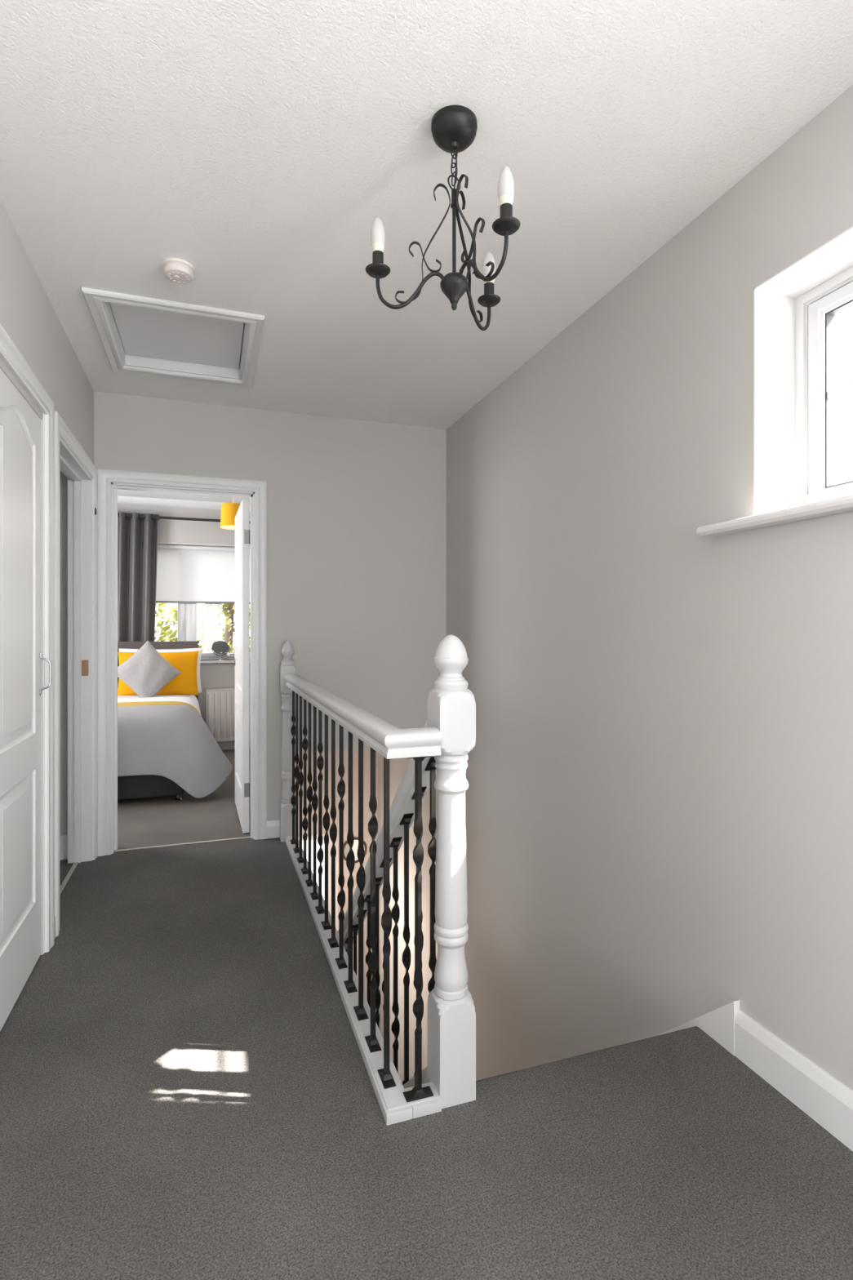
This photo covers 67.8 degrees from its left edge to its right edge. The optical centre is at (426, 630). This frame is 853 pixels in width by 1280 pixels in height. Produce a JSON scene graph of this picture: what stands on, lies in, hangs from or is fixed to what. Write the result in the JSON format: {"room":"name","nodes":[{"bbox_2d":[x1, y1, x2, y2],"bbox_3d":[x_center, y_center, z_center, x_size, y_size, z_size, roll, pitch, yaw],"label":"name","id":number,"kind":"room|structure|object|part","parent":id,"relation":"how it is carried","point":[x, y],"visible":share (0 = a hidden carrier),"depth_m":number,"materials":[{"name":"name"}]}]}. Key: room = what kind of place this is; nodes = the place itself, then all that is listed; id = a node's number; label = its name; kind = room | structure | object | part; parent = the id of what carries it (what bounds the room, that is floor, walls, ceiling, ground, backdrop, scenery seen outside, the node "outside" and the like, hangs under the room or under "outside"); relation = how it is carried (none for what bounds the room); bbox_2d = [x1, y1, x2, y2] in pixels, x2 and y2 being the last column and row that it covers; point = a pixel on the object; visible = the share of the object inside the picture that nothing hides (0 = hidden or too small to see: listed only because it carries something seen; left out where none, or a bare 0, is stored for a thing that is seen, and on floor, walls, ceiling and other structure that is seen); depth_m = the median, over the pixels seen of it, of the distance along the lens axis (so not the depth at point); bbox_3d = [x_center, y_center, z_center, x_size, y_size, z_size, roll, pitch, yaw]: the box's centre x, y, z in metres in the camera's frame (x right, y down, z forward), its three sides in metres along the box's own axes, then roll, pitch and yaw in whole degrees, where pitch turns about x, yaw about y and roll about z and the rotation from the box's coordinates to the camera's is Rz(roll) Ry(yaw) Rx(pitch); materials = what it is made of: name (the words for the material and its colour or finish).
{"room":"upstairs landing","nodes":[
{"label":"upstairs landing","id":0,"kind":"room"},
{"bbox_2d":[0,199,93,955],"bbox_3d":[-0.449,-0.035,-0.597,0.100,2.400,8.160,0,0,-19],"label":"wall","id":1,"kind":"structure","parent":0,"point":[28,316],"depth_m":2.28,"materials":[{"name":"grey paint"}]},
{"bbox_2d":[0,368,51,1031],"bbox_3d":[-1.285,0.195,2.004,0.067,1.925,0.592,0,0,-19],"label":"door","id":2,"kind":"structure","parent":1,"relation":"in","point":[20,426],"depth_m":2.02,"materials":[{"name":"white paint"}]},
{"bbox_3d":[-1.357,0.155,2.256,0.039,0.154,0.010,0,0,-19],"label":"handle","id":3,"kind":"part","parent":2,"relation":"part of","materials":[{"name":"silver metal"}]},
{"bbox_2d":[0,323,54,954],"bbox_3d":[-1.322,0.156,1.993,0.121,2.019,0.750,0,0,-19],"label":"trim","id":4,"kind":"structure","parent":1,"relation":"attached to","point":[10,354],"depth_m":2.30,"materials":[{"name":"white paint"}]},
{"bbox_2d":[60,862,78,893],"bbox_3d":[-1.629,1.163,2.812,0.020,0.005,0.762,0,0,-19],"label":"trim","id":5,"kind":"structure","parent":1,"relation":"attached to","point":[73,866],"depth_m":2.99,"materials":[{"name":"silver metal"}]},
{"bbox_2d":[54,411,97,936],"bbox_3d":[-1.607,0.166,2.826,0.130,1.998,0.913,0,0,-19],"label":"trim","id":6,"kind":"structure","parent":1,"relation":"attached to","point":[71,460],"depth_m":3.18,"materials":[{"name":"white paint"}]},
{"bbox_3d":[-1.719,0.190,3.194,0.030,0.080,0.004,0,0,-19],"label":"strike plate","id":7,"kind":"part","parent":6,"relation":"part of","materials":[{"name":"gold metal"}]},
{"bbox_2d":[117,503,250,724],"bbox_3d":[-2.440,-0.035,6.183,3.378,2.400,0.280,0,0,-19],"label":"wall","id":8,"kind":"structure","parent":0,"point":[212,675],"depth_m":6.13,"materials":[{"name":"grey paint"}]},
{"bbox_2d":[117,496,250,511],"bbox_3d":[-2.385,-1.205,6.022,3.378,0.060,0.060,0,0,-19],"label":"trim","id":9,"kind":"structure","parent":8,"relation":"attached to","point":[121,500],"depth_m":6.00,"materials":[{"name":"white paint"}]},
{"bbox_2d":[117,514,250,523],"bbox_3d":[-2.104,-1.050,6.086,2.234,0.040,0.122,0,0,-19],"label":"pole","id":10,"kind":"object","parent":8,"relation":"attached to","point":[126,515],"visible":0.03,"depth_m":5.96,"materials":[{"name":"black metal"}]},
{"bbox_2d":[117,511,159,641],"bbox_3d":[-2.733,-0.086,5.826,0.514,2.001,0.106,0,0,-19],"label":"curtain","id":11,"kind":"object","parent":10,"relation":"hanging from","point":[137,537],"visible":0.41,"depth_m":5.84,"materials":[{"name":"grey fabric"}]},
{"bbox_2d":[155,544,250,663],"bbox_3d":[-2.172,-0.256,6.206,1.860,1.150,0.210,0,0,-19],"label":"window","id":12,"kind":"structure","parent":8,"relation":"in","point":[186,624],"depth_m":6.19,"materials":[{"name":"white plastic"}]},
{"bbox_3d":[-2.679,-0.267,6.090,0.675,1.072,0.062,0,0,-19],"label":"sash","id":13,"kind":"part","parent":12,"relation":"part of","materials":[{"name":"white plastic"}]},
{"bbox_2d":[155,544,250,604],"bbox_3d":[-2.168,-0.539,6.194,1.760,0.557,0.041,0,0,-19],"label":"roller blind","id":14,"kind":"object","parent":12,"relation":"attached to","point":[185,574],"visible":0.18,"depth_m":6.18,"materials":[{"name":"white fabric"}]},
{"bbox_3d":[-1.851,-0.267,6.373,0.995,1.072,0.062,0,0,-19],"label":"sash","id":15,"kind":"part","parent":12,"relation":"part of","materials":[{"name":"white plastic"}]},
{"bbox_2d":[211,640,229,660],"bbox_3d":[-2.019,0.200,6.211,0.168,0.195,0.096,0,0,-19],"label":"vanity mirror","id":16,"kind":"object","parent":12,"relation":"on","point":[218,646],"visible":0.99,"depth_m":6.20,"materials":[{"name":"silver metal"}]},
{"bbox_3d":[-2.161,0.308,6.174,1.860,0.022,0.142,0,0,-19],"label":"sill","id":17,"kind":"part","parent":12,"relation":"part of","materials":[{"name":"white paint"}]},
{"bbox_2d":[157,542,250,548],"bbox_3d":[-2.165,-0.268,6.187,1.802,1.129,0.112,0,0,-19],"label":"trim","id":18,"kind":"structure","parent":8,"relation":"attached to","point":[158,543],"depth_m":6.13,"materials":[{"name":"white paint"}]},
{"bbox_2d":[206,687,250,741],"bbox_3d":[-1.718,0.815,6.221,0.835,0.500,0.116,0,0,-19],"label":"radiator","id":19,"kind":"object","parent":8,"relation":"attached to","point":[220,702],"visible":0.27,"depth_m":6.08,"materials":[{"name":"white metal"}]},
{"bbox_2d":[206,687,250,690],"bbox_3d":[-1.713,0.805,6.209,0.835,0.480,0.075,0,0,-19],"label":"grille","id":20,"kind":"object","parent":19,"relation":"attached to","point":[219,689],"depth_m":6.10,"materials":[{"name":"white metal"}]},
{"bbox_2d":[216,739,250,750],"bbox_3d":[-1.540,1.115,6.334,1.578,0.100,0.016,0,0,-19],"label":"baseboard","id":21,"kind":"structure","parent":8,"relation":"attached to","point":[230,744],"depth_m":6.19,"materials":[{"name":"white paint"}]},
{"bbox_2d":[117,489,250,504],"bbox_3d":[-1.953,-1.295,4.759,3.378,0.120,2.730,0,0,-19],"label":"ceiling","id":22,"kind":"structure","parent":0,"point":[120,492],"depth_m":5.87,"materials":[{"name":"white paint"}]},
{"bbox_2d":[220,497,240,529],"bbox_3d":[-1.544,-1.028,5.073,0.200,0.415,0.200,0,0,-19],"label":"pendant lamp","id":23,"kind":"object","parent":22,"relation":"hanging from","point":[228,510],"visible":0.59,"depth_m":4.99,"materials":[{"name":"yellow fabric"}]},
{"bbox_2d":[60,391,446,835],"bbox_3d":[-1.637,0.090,3.367,3.678,2.650,0.110,0,0,-19],"label":"wall","id":24,"kind":"structure","parent":0,"point":[357,509],"depth_m":3.68,"materials":[{"name":"grey paint"}]},
{"bbox_2d":[60,835,67,859],"bbox_3d":[-2.537,1.105,2.993,1.532,0.120,0.016,0,0,-19],"label":"baseboard","id":25,"kind":"structure","parent":24,"relation":"attached to","point":[64,838],"depth_m":3.22,"materials":[{"name":"white paint"}]},
{"bbox_2d":[97,468,266,856],"bbox_3d":[-1.315,0.167,3.466,0.850,1.997,0.133,0,0,-19],"label":"trim","id":26,"kind":"structure","parent":24,"relation":"attached to","point":[109,482],"depth_m":3.37,"materials":[{"name":"white paint"}]},
{"bbox_2d":[114,835,250,851],"bbox_3d":[-1.312,1.163,3.456,0.706,0.005,0.014,0,0,-19],"label":"trim","id":27,"kind":"structure","parent":24,"relation":"attached to","point":[250,836],"depth_m":3.45,"materials":[{"name":"silver metal"}]},
{"bbox_2d":[226,497,250,832],"bbox_3d":[-1.176,0.202,3.948,0.093,1.915,0.708,0,0,-21],"label":"door","id":28,"kind":"structure","parent":24,"relation":"in","point":[242,533],"depth_m":3.68,"materials":[{"name":"white paint"}]},
{"bbox_3d":[-1.285,0.170,4.185,0.056,0.130,0.120,0,0,-19],"label":"handle","id":29,"kind":"part","parent":28,"relation":"part of","materials":[{"name":"silver metal"}]},
{"bbox_2d":[266,819,279,838],"bbox_3d":[-0.862,1.117,3.565,0.078,0.095,0.016,0,0,-19],"label":"baseboard","id":30,"kind":"structure","parent":24,"relation":"attached to","point":[273,826],"depth_m":3.56,"materials":[{"name":"white paint"}]},
{"bbox_2d":[294,748,377,1013],"bbox_3d":[-1.424,2.233,5.220,2.078,3.063,0.100,0,0,-19],"label":"wall","id":31,"kind":"structure","parent":0,"point":[367,814],"depth_m":5.44,"materials":[{"name":"beige paint"}]},
{"bbox_2d":[297,831,337,931],"bbox_3d":[-0.990,2.740,5.344,0.480,2.050,0.065,0,0,-19],"label":"door","id":32,"kind":"structure","parent":31,"relation":"in","point":[330,845],"depth_m":5.39,"materials":[{"name":"white plastic"}]},
{"bbox_3d":[-0.992,2.395,5.349,0.300,1.260,0.006,0,0,-19],"label":"glass","id":33,"kind":"part","parent":32,"relation":"part of","materials":[{"name":"white"}]},
{"bbox_2d":[343,837,366,862],"bbox_3d":[-0.617,1.885,5.430,0.220,0.220,0.020,0,0,-19],"label":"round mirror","id":34,"kind":"object","parent":31,"relation":"attached to","point":[346,847],"visible":0.48,"depth_m":5.43,"materials":[{"name":"mirror"}]},
{"bbox_2d":[0,0,852,429],"bbox_3d":[0.519,-1.315,-0.267,1.946,0.160,8.160,0,0,-19],"label":"ceiling","id":35,"kind":"structure","parent":0,"point":[259,146],"depth_m":1.65,"materials":[{"name":"white paint"}]},
{"bbox_2d":[81,287,264,387],"bbox_3d":[-1.059,-1.276,2.741,0.641,0.117,0.747,0,0,-19],"label":"hatch","id":36,"kind":"object","parent":35,"relation":"attached to","point":[138,335],"visible":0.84,"depth_m":2.74,"materials":[{"name":"white paint"}]},
{"bbox_3d":[-1.060,-1.289,2.737,0.505,0.018,0.608,0,0,-19],"label":"hatch panel","id":37,"kind":"part","parent":36,"relation":"part of","materials":[{"name":"white"}]},
{"bbox_2d":[162,257,194,284],"bbox_3d":[-0.843,-1.214,2.155,0.102,0.042,0.102,0,0,-19],"label":"smoke detector","id":38,"kind":"object","parent":35,"relation":"attached to","point":[179,271],"visible":1,"depth_m":2.13,"materials":[{"name":"white plastic"}]},
{"bbox_3d":[-0.843,-1.230,2.155,0.102,0.010,0.102,0,0,-19],"label":"plate","id":39,"kind":"part","parent":38,"relation":"part of","materials":[{"name":"white plastic"}]},
{"bbox_2d":[365,105,519,330],"bbox_3d":[0.065,-1.008,1.498,0.375,0.454,0.356,0,0,-19],"label":"chandelier","id":40,"kind":"object","parent":35,"relation":"hanging from","point":[454,128],"visible":1,"depth_m":1.53,"materials":[{"name":"black metal"}]},
{"bbox_3d":[-0.118,-0.970,1.548,0.036,0.074,0.036,0,0,-19],"label":"bulb","id":41,"kind":"part","parent":40,"relation":"part of","materials":[{"name":"white glass"}]},
{"bbox_3d":[-0.118,-0.924,1.548,0.032,0.026,0.032,0,0,-19],"label":"bulb","id":42,"kind":"part","parent":40,"relation":"part of","materials":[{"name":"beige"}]},
{"bbox_3d":[-0.038,-0.829,1.548,0.171,0.091,0.009,0,0,0],"label":"arm","id":43,"kind":"part","parent":40,"relation":"part of","materials":[{"name":"black metal"}]},
{"bbox_3d":[0.068,-0.970,1.548,0.017,0.210,0.017,0,0,-19],"label":"stem","id":44,"kind":"part","parent":40,"relation":"part of","materials":[{"name":"black metal"}]},
{"bbox_3d":[0.124,-0.829,1.628,0.009,0.091,0.159,0,0,35],"label":"arm","id":45,"kind":"part","parent":40,"relation":"part of","materials":[{"name":"black metal"}]},
{"bbox_3d":[0.128,-0.829,1.451,0.009,0.091,0.183,0,0,-32],"label":"arm","id":46,"kind":"part","parent":40,"relation":"part of","materials":[{"name":"black metal"}]},
{"bbox_3d":[0.167,-0.970,1.688,0.036,0.074,0.036,0,0,-19],"label":"bulb","id":47,"kind":"part","parent":40,"relation":"part of","materials":[{"name":"white glass"}]},
{"bbox_3d":[0.167,-0.924,1.688,0.032,0.026,0.032,0,0,-19],"label":"bulb","id":48,"kind":"part","parent":40,"relation":"part of","materials":[{"name":"beige glass"}]},
{"bbox_3d":[0.173,-0.970,1.378,0.036,0.074,0.036,0,0,-19],"label":"bulb","id":49,"kind":"part","parent":40,"relation":"part of","materials":[{"name":"white glass"}]},
{"bbox_3d":[0.173,-0.924,1.378,0.032,0.026,0.032,0,0,-19],"label":"bulb","id":50,"kind":"part","parent":40,"relation":"part of","materials":[{"name":"beige glass"}]},
{"bbox_2d":[0,748,852,1279],"bbox_3d":[-0.759,1.290,0.797,3.678,0.250,11.000,0,0,-19],"label":"floor","id":51,"kind":"structure","parent":0,"point":[187,1092],"depth_m":1.46,"materials":[{"name":"grey carpet"}]},
{"bbox_2d":[117,640,198,800],"bbox_3d":[-2.542,0.634,4.931,1.415,1.062,1.715,0,0,-19],"label":"bed","id":52,"kind":"object","parent":51,"relation":"on","point":[130,787],"visible":0.16,"depth_m":4.28,"materials":[{"name":"grey fabric"}]},
{"bbox_3d":[-2.807,0.609,5.707,1.415,1.012,0.075,0,0,-19],"label":"headboard","id":53,"kind":"part","parent":52,"relation":"part of","materials":[{"name":"grey fabric"}]},
{"bbox_2d":[117,694,201,716],"bbox_3d":[-2.523,0.725,4.924,1.480,0.341,1.550,0,0,-19],"label":"sheet","id":54,"kind":"object","parent":52,"relation":"on","point":[192,700],"visible":0.19,"depth_m":5.25,"materials":[{"name":"white fabric"}]},
{"bbox_2d":[117,640,181,697],"bbox_3d":[-2.347,0.353,5.327,0.549,0.538,0.171,0,0,-36],"label":"cushion","id":55,"kind":"object","parent":54,"relation":"on","point":[146,672],"visible":0.98,"depth_m":5.27,"materials":[{"name":"grey fabric"}]},
{"bbox_2d":[117,651,198,695],"bbox_3d":[-2.342,0.380,5.546,0.666,0.384,0.181,0,0,-15],"label":"pillow","id":56,"kind":"object","parent":54,"relation":"on","point":[185,683],"visible":0.39,"depth_m":5.56,"materials":[{"name":"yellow fabric"}]},
{"bbox_2d":[117,701,199,713],"bbox_3d":[-2.400,0.698,4.585,1.527,0.334,0.202,0,0,-19],"label":"throw","id":57,"kind":"object","parent":54,"relation":"on","point":[143,703],"visible":0.22,"depth_m":4.67,"materials":[{"name":"yellow fabric"}]},
{"bbox_2d":[118,647,202,693],"bbox_3d":[-2.387,0.365,5.699,0.703,0.406,0.152,0,0,-17],"label":"pillow","id":58,"kind":"object","parent":54,"relation":"on","point":[199,650],"visible":0.05,"depth_m":5.77,"materials":[{"name":"white fabric"}]},
{"bbox_2d":[117,704,232,798],"bbox_3d":[-2.187,0.830,4.288,1.672,0.595,0.518,0,0,-19],"label":"quilt","id":59,"kind":"object","parent":54,"relation":"on","point":[173,742],"visible":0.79,"depth_m":4.24,"materials":[{"name":"grey fabric"}]},
{"bbox_2d":[280,634,475,1124],"bbox_3d":[-0.350,0.723,2.565,0.256,1.424,2.203,0,0,-19],"label":"balustrade","id":60,"kind":"object","parent":51,"relation":"on","point":[449,735],"visible":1,"depth_m":1.60,"materials":[{"name":"white paint"}]},
{"bbox_3d":[-0.775,0.628,3.540,0.080,1.144,0.080,0,0,-19],"label":"newel post","id":61,"kind":"part","parent":60,"relation":"part of","materials":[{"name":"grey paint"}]},
{"bbox_3d":[-0.713,1.127,3.399,0.030,0.016,0.068,0,0,-19],"label":"foot plate","id":62,"kind":"part","parent":60,"relation":"part of","materials":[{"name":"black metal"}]},
{"bbox_3d":[-0.668,1.127,3.267,0.030,0.016,0.068,0,0,-19],"label":"foot plate","id":63,"kind":"part","parent":60,"relation":"part of","materials":[{"name":"black metal"}]},
{"bbox_3d":[-0.620,1.127,3.127,0.030,0.016,0.068,0,0,-19],"label":"foot plate","id":64,"kind":"part","parent":60,"relation":"part of","materials":[{"name":"black metal"}]},
{"bbox_3d":[-0.572,1.127,2.985,0.030,0.016,0.068,0,0,-19],"label":"foot plate","id":65,"kind":"part","parent":60,"relation":"part of","materials":[{"name":"black metal"}]},
{"bbox_3d":[-0.524,1.127,2.845,0.030,0.016,0.068,0,0,-19],"label":"foot plate","id":66,"kind":"part","parent":60,"relation":"part of","materials":[{"name":"black metal"}]},
{"bbox_3d":[-0.476,1.127,2.706,0.030,0.016,0.068,0,0,-19],"label":"foot plate","id":67,"kind":"part","parent":60,"relation":"part of","materials":[{"name":"black metal"}]},
{"bbox_3d":[-0.431,1.127,2.573,0.030,0.016,0.068,0,0,-19],"label":"foot plate","id":68,"kind":"part","parent":60,"relation":"part of","materials":[{"name":"black metal"}]},
{"bbox_3d":[-0.385,1.127,2.438,0.030,0.016,0.068,0,0,-19],"label":"foot plate","id":69,"kind":"part","parent":60,"relation":"part of","materials":[{"name":"black metal"}]},
{"bbox_3d":[-0.338,1.127,2.301,0.030,0.016,0.068,0,0,-19],"label":"foot plate","id":70,"kind":"part","parent":60,"relation":"part of","materials":[{"name":"black metal"}]},
{"bbox_3d":[-0.290,1.127,2.161,0.030,0.016,0.068,0,0,-19],"label":"foot plate","id":71,"kind":"part","parent":60,"relation":"part of","materials":[{"name":"black metal"}]},
{"bbox_3d":[-0.242,1.127,2.020,0.030,0.016,0.068,0,0,-19],"label":"foot plate","id":72,"kind":"part","parent":60,"relation":"part of","materials":[{"name":"black metal"}]},
{"bbox_3d":[-0.195,1.127,1.881,0.030,0.016,0.068,0,0,-19],"label":"foot plate","id":73,"kind":"part","parent":60,"relation":"part of","materials":[{"name":"black metal"}]},
{"bbox_3d":[-0.373,0.272,2.517,0.144,0.064,2.125,0,0,-19],"label":"handrail","id":74,"kind":"part","parent":60,"relation":"part of","materials":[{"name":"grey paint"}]},
{"bbox_3d":[-0.371,1.285,2.519,0.139,0.300,2.123,0,0,-19],"label":"rail","id":75,"kind":"part","parent":60,"relation":"part of","materials":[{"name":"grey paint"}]},
{"bbox_3d":[-0.147,1.127,1.741,0.030,0.016,0.068,0,0,-19],"label":"foot plate","id":76,"kind":"part","parent":60,"relation":"part of","materials":[{"name":"black metal"}]},
{"bbox_3d":[-0.101,1.127,1.607,0.030,0.016,0.068,0,0,-19],"label":"foot plate","id":77,"kind":"part","parent":60,"relation":"part of","materials":[{"name":"black metal"}]},
{"bbox_3d":[-0.020,1.127,1.551,0.068,0.016,0.032,0,0,-19],"label":"foot plate","id":78,"kind":"part","parent":60,"relation":"part of","materials":[{"name":"black metal"}]},
{"bbox_3d":[-0.020,0.312,1.551,0.068,0.016,0.032,0,0,-19],"label":"plate","id":79,"kind":"part","parent":60,"relation":"part of","materials":[{"name":"black metal"}]},
{"bbox_3d":[0.062,0.589,1.603,0.095,1.156,0.095,0,0,-19],"label":"newel post","id":80,"kind":"part","parent":60,"relation":"part of","materials":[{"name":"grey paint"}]},
{"bbox_2d":[377,84,852,1090],"bbox_3d":[1.267,1.265,0.882,0.212,5.000,9.850,0,0,-19],"label":"wall","id":81,"kind":"structure","parent":0,"point":[659,774],"depth_m":2.07,"materials":[{"name":"grey paint"}]},
{"bbox_2d":[696,266,852,537],"bbox_3d":[1.008,-0.591,1.544,0.265,0.641,0.671,0,0,-19],"label":"window","id":82,"kind":"structure","parent":81,"relation":"in","point":[816,495],"depth_m":1.68,"materials":[{"name":"white plastic"}]},
{"bbox_3d":[0.978,-0.283,1.534,0.202,0.027,0.671,0,0,-19],"label":"sill","id":83,"kind":"part","parent":82,"relation":"part of","materials":[{"name":"white paint"}]},
{"bbox_3d":[1.101,-0.606,1.572,0.051,0.539,0.305,0,0,-19],"label":"sash","id":84,"kind":"part","parent":82,"relation":"part of","materials":[{"name":"white plastic"}]},
{"bbox_2d":[734,1009,852,1151],"bbox_3d":[1.801,1.104,-1.038,0.018,0.122,5.871,0,0,-19],"label":"baseboard","id":85,"kind":"structure","parent":81,"relation":"attached to","point":[827,1100],"depth_m":1.55,"materials":[{"name":"white paint"}]},
{"bbox_2d":[753,226,852,515],"bbox_3d":[1.038,-0.606,1.551,0.212,0.619,0.385,0,0,-19],"label":"window reveal","id":86,"kind":"structure","parent":81,"relation":"attached to","point":[774,299],"depth_m":1.71,"materials":[{"name":"white paint"}]},
{"bbox_3d":[-0.714,3.815,3.190,2.046,0.100,4.200,0,0,-19],"label":"floor","id":87,"kind":"structure","parent":0,"visible":0},
{"bbox_2d":[337,720,739,1088],"bbox_3d":[-0.033,1.966,3.049,0.848,3.598,3.048,0,0,-19],"label":"staircase","id":88,"kind":"structure","parent":87,"relation":"on","point":[718,1024],"depth_m":1.96,"materials":[{"name":"white wood"}]},
{"bbox_3d":[-0.298,1.251,2.655,0.030,0.016,0.068,0,-42,-19],"label":"plate","id":89,"kind":"part","parent":88,"relation":"part of","materials":[{"name":"black metal"}]},
{"bbox_3d":[-0.258,1.141,2.539,0.030,0.016,0.068,0,-42,-19],"label":"plate","id":90,"kind":"part","parent":88,"relation":"part of","materials":[{"name":"black metal"}]},
{"bbox_3d":[-0.219,1.030,2.423,0.030,0.016,0.068,0,-42,-19],"label":"plate","id":91,"kind":"part","parent":88,"relation":"part of","materials":[{"name":"black metal"}]},
{"bbox_3d":[-0.179,0.920,2.307,0.030,0.016,0.068,0,-42,-19],"label":"plate","id":92,"kind":"part","parent":88,"relation":"part of","materials":[{"name":"black metal"}]},
{"bbox_3d":[-0.139,0.810,2.191,0.030,0.016,0.068,0,-42,-19],"label":"plate","id":93,"kind":"part","parent":88,"relation":"part of","materials":[{"name":"black metal"}]},
{"bbox_3d":[-0.381,1.420,2.897,0.072,2.505,2.670,0,0,-19],"label":"handrail","id":94,"kind":"part","parent":88,"relation":"part of","materials":[{"name":"white paint"}]},
{"bbox_3d":[-0.100,0.700,2.075,0.030,0.016,0.068,0,-42,-19],"label":"plate","id":95,"kind":"part","parent":88,"relation":"part of","materials":[{"name":"black metal"}]},
{"bbox_3d":[-0.060,0.589,1.959,0.030,0.016,0.068,0,-42,-19],"label":"plate","id":96,"kind":"part","parent":88,"relation":"part of","materials":[{"name":"black metal"}]},
{"bbox_3d":[-0.021,0.479,1.843,0.030,0.016,0.068,0,-42,-19],"label":"plate","id":97,"kind":"part","parent":88,"relation":"part of","materials":[{"name":"black metal"}]},
{"bbox_3d":[0.019,0.369,1.727,0.030,0.016,0.068,0,-42,-19],"label":"plate","id":98,"kind":"part","parent":88,"relation":"part of","materials":[{"name":"black metal"}]},
{"label":"outside","id":99,"kind":"structure","parent":0,"visible":0},
{"bbox_3d":[-7.625,3.915,22.334,60.000,0.100,32.800,0,0,-19],"label":"ground","id":100,"kind":"structure","parent":99,"visible":0},
{"bbox_2d":[154,603,250,653],"bbox_3d":[-2.983,0.789,9.585,4.248,6.169,3.880,0,0,-11],"label":"tree","id":101,"kind":"object","parent":100,"relation":"on","point":[229,609],"visible":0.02,"depth_m":9.53,"materials":[{"name":"green plant"}]}
]}

